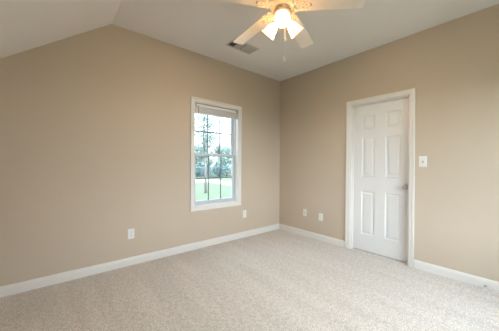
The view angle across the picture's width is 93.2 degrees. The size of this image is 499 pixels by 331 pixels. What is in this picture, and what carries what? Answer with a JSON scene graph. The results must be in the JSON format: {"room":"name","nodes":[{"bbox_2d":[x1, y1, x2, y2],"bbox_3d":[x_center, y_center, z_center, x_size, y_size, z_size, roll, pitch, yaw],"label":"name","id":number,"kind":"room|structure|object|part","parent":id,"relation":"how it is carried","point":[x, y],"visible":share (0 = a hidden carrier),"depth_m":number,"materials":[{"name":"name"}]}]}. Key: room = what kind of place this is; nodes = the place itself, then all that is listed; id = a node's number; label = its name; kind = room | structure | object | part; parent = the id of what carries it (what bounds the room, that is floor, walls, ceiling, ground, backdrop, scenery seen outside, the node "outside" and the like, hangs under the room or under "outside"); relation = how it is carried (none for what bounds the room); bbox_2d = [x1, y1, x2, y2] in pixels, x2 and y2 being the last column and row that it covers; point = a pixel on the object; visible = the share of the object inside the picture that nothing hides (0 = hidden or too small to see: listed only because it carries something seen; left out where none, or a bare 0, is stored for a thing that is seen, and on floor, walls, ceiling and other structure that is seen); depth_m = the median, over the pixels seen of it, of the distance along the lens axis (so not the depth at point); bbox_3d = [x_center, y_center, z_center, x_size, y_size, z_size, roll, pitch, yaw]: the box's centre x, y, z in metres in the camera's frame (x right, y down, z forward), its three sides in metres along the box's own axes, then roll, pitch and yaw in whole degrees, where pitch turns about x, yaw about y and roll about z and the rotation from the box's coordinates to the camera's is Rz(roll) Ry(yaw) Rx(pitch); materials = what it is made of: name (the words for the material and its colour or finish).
{"room":"empty bedroom","nodes":[
{"label":"empty bedroom","id":0,"kind":"room"},
{"bbox_2d":[0,24,279,285],"bbox_3d":[-1.091,-0.126,3.100,4.480,2.890,0.140,0,0,-40],"label":"wall","id":1,"kind":"structure","parent":0,"point":[95,125],"depth_m":2.63,"materials":[{"name":"beige paint"}]},
{"bbox_2d":[128,228,133,238],"bbox_3d":[-1.387,0.801,2.765,0.072,0.118,0.009,0,0,-40],"label":"wall outlet","id":2,"kind":"object","parent":1,"relation":"attached to","point":[130,231],"visible":1,"depth_m":2.76,"materials":[{"name":"white plastic"}]},
{"bbox_2d":[0,224,278,297],"bbox_3d":[-1.051,1.122,3.047,4.200,0.094,0.014,0,0,-40],"label":"baseboard","id":3,"kind":"structure","parent":1,"relation":"attached to","point":[32,284],"depth_m":2.65,"materials":[{"name":"white paint"}]},
{"bbox_2d":[190,96,241,211],"bbox_3d":[-0.518,-0.155,3.573,0.879,1.582,0.169,0,0,-40],"label":"window","id":4,"kind":"structure","parent":1,"relation":"in","point":[235,134],"depth_m":3.64,"materials":[{"name":"white paint"}]},
{"bbox_3d":[-0.533,0.193,3.589,0.719,0.730,0.028,0,0,-40],"label":"sash","id":5,"kind":"part","parent":4,"relation":"part of","materials":[{"name":"white plastic"}]},
{"bbox_3d":[-0.544,-0.156,3.603,0.775,1.478,0.090,0,0,-40],"label":"frame","id":6,"kind":"part","parent":4,"relation":"part of","materials":[{"name":"white plastic"}]},
{"bbox_2d":[195,103,236,147],"bbox_3d":[-0.492,-0.561,3.543,0.743,0.620,0.062,0,0,-40],"label":"window blind","id":7,"kind":"object","parent":4,"relation":"attached to","point":[199,108],"visible":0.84,"depth_m":3.49,"materials":[{"name":"white plastic"}]},
{"bbox_3d":[-0.494,-0.749,3.546,0.735,0.017,0.050,0,0,-40],"label":"rail","id":8,"kind":"part","parent":7,"relation":"part of","materials":[{"name":"white plastic"}]},
{"bbox_3d":[-0.552,-0.501,3.615,0.719,0.736,0.028,0,0,-40],"label":"sash","id":9,"kind":"part","parent":4,"relation":"part of","materials":[{"name":"white plastic"}]},
{"bbox_2d":[0,229,498,330],"bbox_3d":[0.394,1.261,1.953,5.290,0.150,3.830,0,0,-40],"label":"floor","id":10,"kind":"structure","parent":0,"point":[278,279],"depth_m":2.14,"materials":[{"name":"carpet"}]},
{"bbox_2d":[0,0,498,80],"bbox_3d":[0.102,-1.040,1.681,4.480,1.329,3.830,0,0,-40],"label":"ceiling","id":11,"kind":"structure","parent":0,"point":[203,27],"depth_m":2.49,"materials":[{"name":"paint"}]},
{"bbox_2d":[225,38,258,54],"bbox_3d":[-0.092,-1.559,3.105,0.410,0.009,0.210,0,0,-40],"label":"ceiling vent","id":12,"kind":"object","parent":11,"relation":"in","point":[246,48],"visible":0.94,"depth_m":3.11,"materials":[{"name":"metal"}]},
{"bbox_2d":[219,0,364,61],"bbox_3d":[0.239,-1.198,1.947,1.218,0.714,1.162,0,0,-40],"label":"ceiling fan","id":13,"kind":"object","parent":11,"relation":"hanging from","point":[282,10],"visible":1,"depth_m":1.88,"materials":[{"name":"beige wood"}]},
{"bbox_3d":[-0.085,-1.256,1.776,0.478,0.024,0.133,-6,2,-21],"label":"blade","id":14,"kind":"part","parent":13,"relation":"part of","materials":[{"name":"beige wood"}]},
{"bbox_3d":[0.029,-1.258,2.205,0.133,0.024,0.478,0,-5,-39],"label":"blade","id":15,"kind":"part","parent":13,"relation":"part of","materials":[{"name":"beige wood"}]},
{"bbox_3d":[0.176,-1.125,1.984,0.141,0.140,0.126,1,0,38],"label":"lamp shade","id":16,"kind":"part","parent":13,"relation":"part of","materials":[{"name":"white glass"}]},
{"bbox_3d":[0.250,-1.123,1.799,0.126,0.140,0.141,0,0,8],"label":"lamp shade","id":17,"kind":"part","parent":13,"relation":"part of","materials":[{"name":"white glass"}]},
{"bbox_3d":[0.253,-1.145,1.820,0.054,0.080,0.083,0,0,8],"label":"bulb","id":18,"kind":"part","parent":13,"relation":"part of","materials":[{"name":"white glass"}]},
{"bbox_3d":[0.373,-1.123,1.956,0.141,0.140,0.126,0,0,-22],"label":"lamp shade","id":19,"kind":"part","parent":13,"relation":"part of","materials":[{"name":"white glass"}]},
{"bbox_3d":[0.472,-1.255,2.229,0.133,0.024,0.478,1,-5,33],"label":"blade","id":20,"kind":"part","parent":13,"relation":"part of","materials":[{"name":"beige wood"}]},
{"bbox_3d":[0.632,-1.251,1.816,0.478,0.024,0.133,6,2,15],"label":"blade","id":21,"kind":"part","parent":13,"relation":"part of","materials":[{"name":"beige wood"}]},
{"bbox_2d":[279,4,498,281],"bbox_3d":[1.803,-0.104,3.026,0.140,2.890,3.690,0,0,-40],"label":"wall","id":22,"kind":"structure","parent":0,"point":[452,66],"depth_m":2.63,"materials":[{"name":"beige paint"}]},
{"bbox_2d":[279,223,344,247],"bbox_3d":[0.965,1.133,3.900,0.014,0.094,1.296,0,0,-40],"label":"baseboard","id":23,"kind":"structure","parent":22,"relation":"attached to","point":[338,242],"depth_m":3.80,"materials":[{"name":"white paint"}]},
{"bbox_2d":[319,213,322,220],"bbox_3d":[1.122,0.813,3.718,0.009,0.118,0.072,0,0,-40],"label":"wall outlet","id":24,"kind":"object","parent":22,"relation":"attached to","point":[320,214],"visible":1,"depth_m":3.71,"materials":[{"name":"white plastic"}]},
{"bbox_2d":[345,88,415,267],"bbox_3d":[1.712,0.142,3.118,0.159,2.097,0.835,0,0,-40],"label":"door","id":25,"kind":"structure","parent":22,"relation":"in","point":[380,129],"depth_m":3.10,"materials":[{"name":"white paint"}]},
{"bbox_2d":[419,156,426,166],"bbox_3d":[1.976,-0.046,2.693,0.021,0.122,0.076,0,0,-40],"label":"light switch","id":26,"kind":"object","parent":22,"relation":"attached to","point":[422,159],"visible":1,"depth_m":2.69,"materials":[{"name":"white plastic"}]},
{"bbox_2d":[414,259,498,291],"bbox_3d":[2.376,1.153,2.216,0.014,0.094,1.411,0,0,-40],"label":"baseboard","id":27,"kind":"structure","parent":22,"relation":"attached to","point":[492,285],"depth_m":2.45,"materials":[{"name":"white paint"}]},
{"label":"outside","id":28,"kind":"structure","parent":0,"visible":0},
{"bbox_2d":[195,171,230,200],"bbox_3d":[-5.251,1.655,19.113,150.000,0.001,170.000,0,0,-40],"label":"lawn","id":29,"kind":"structure","parent":28,"point":[214,189],"depth_m":16.51,"materials":[{"name":"green plant"}]},
{"bbox_2d":[195,166,203,176],"bbox_3d":[-7.008,0.799,32.354,2.068,1.675,1.856,0,0,-40],"label":"bush","id":30,"kind":"object","parent":29,"relation":"on","point":[199,171],"visible":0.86,"depth_m":31.92,"materials":[{"name":"green plant"}]},
{"bbox_2d":[196,145,213,175],"bbox_3d":[-6.859,-0.996,35.778,2.954,5.568,3.350,0,0,-40],"label":"tree","id":31,"kind":"object","parent":29,"relation":"on","point":[200,163],"visible":0.37,"depth_m":35.37,"materials":[{"name":"green plant"}]},
{"bbox_2d":[195,113,223,192],"bbox_3d":[-2.623,-0.866,14.481,2.118,5.332,2.559,1,0,12],"label":"tree","id":32,"kind":"object","parent":29,"relation":"on","point":[203,118],"visible":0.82,"depth_m":14.43,"materials":[{"name":"green plant"}]},
{"bbox_2d":[210,144,222,171],"bbox_3d":[-5.346,-1.102,41.586,3.522,5.485,3.944,0,0,-40],"label":"tree","id":33,"kind":"object","parent":29,"relation":"on","point":[217,146],"visible":0.31,"depth_m":41.23,"materials":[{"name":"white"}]},
{"bbox_2d":[209,165,227,176],"bbox_3d":[-4.369,0.700,32.644,2.966,1.912,2.778,0,0,-40],"label":"bush","id":34,"kind":"object","parent":29,"relation":"on","point":[213,169],"visible":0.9,"depth_m":32.35,"materials":[{"name":"green plant"}]},
{"bbox_2d":[217,146,231,175],"bbox_3d":[-3.463,-0.715,35.934,3.389,4.805,3.052,0,0,-40],"label":"tree","id":35,"kind":"object","parent":29,"relation":"on","point":[226,161],"visible":0.62,"depth_m":35.36,"materials":[{"name":"green plant"}]},
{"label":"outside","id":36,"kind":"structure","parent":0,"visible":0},
{"bbox_2d":[195,179,230,185],"bbox_3d":[-2.127,1.674,19.121,6.800,0.030,18.000,0,0,-40],"label":"driveway","id":37,"kind":"structure","parent":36,"point":[196,180],"depth_m":23.78,"materials":[{"name":"concrete"}]}
]}

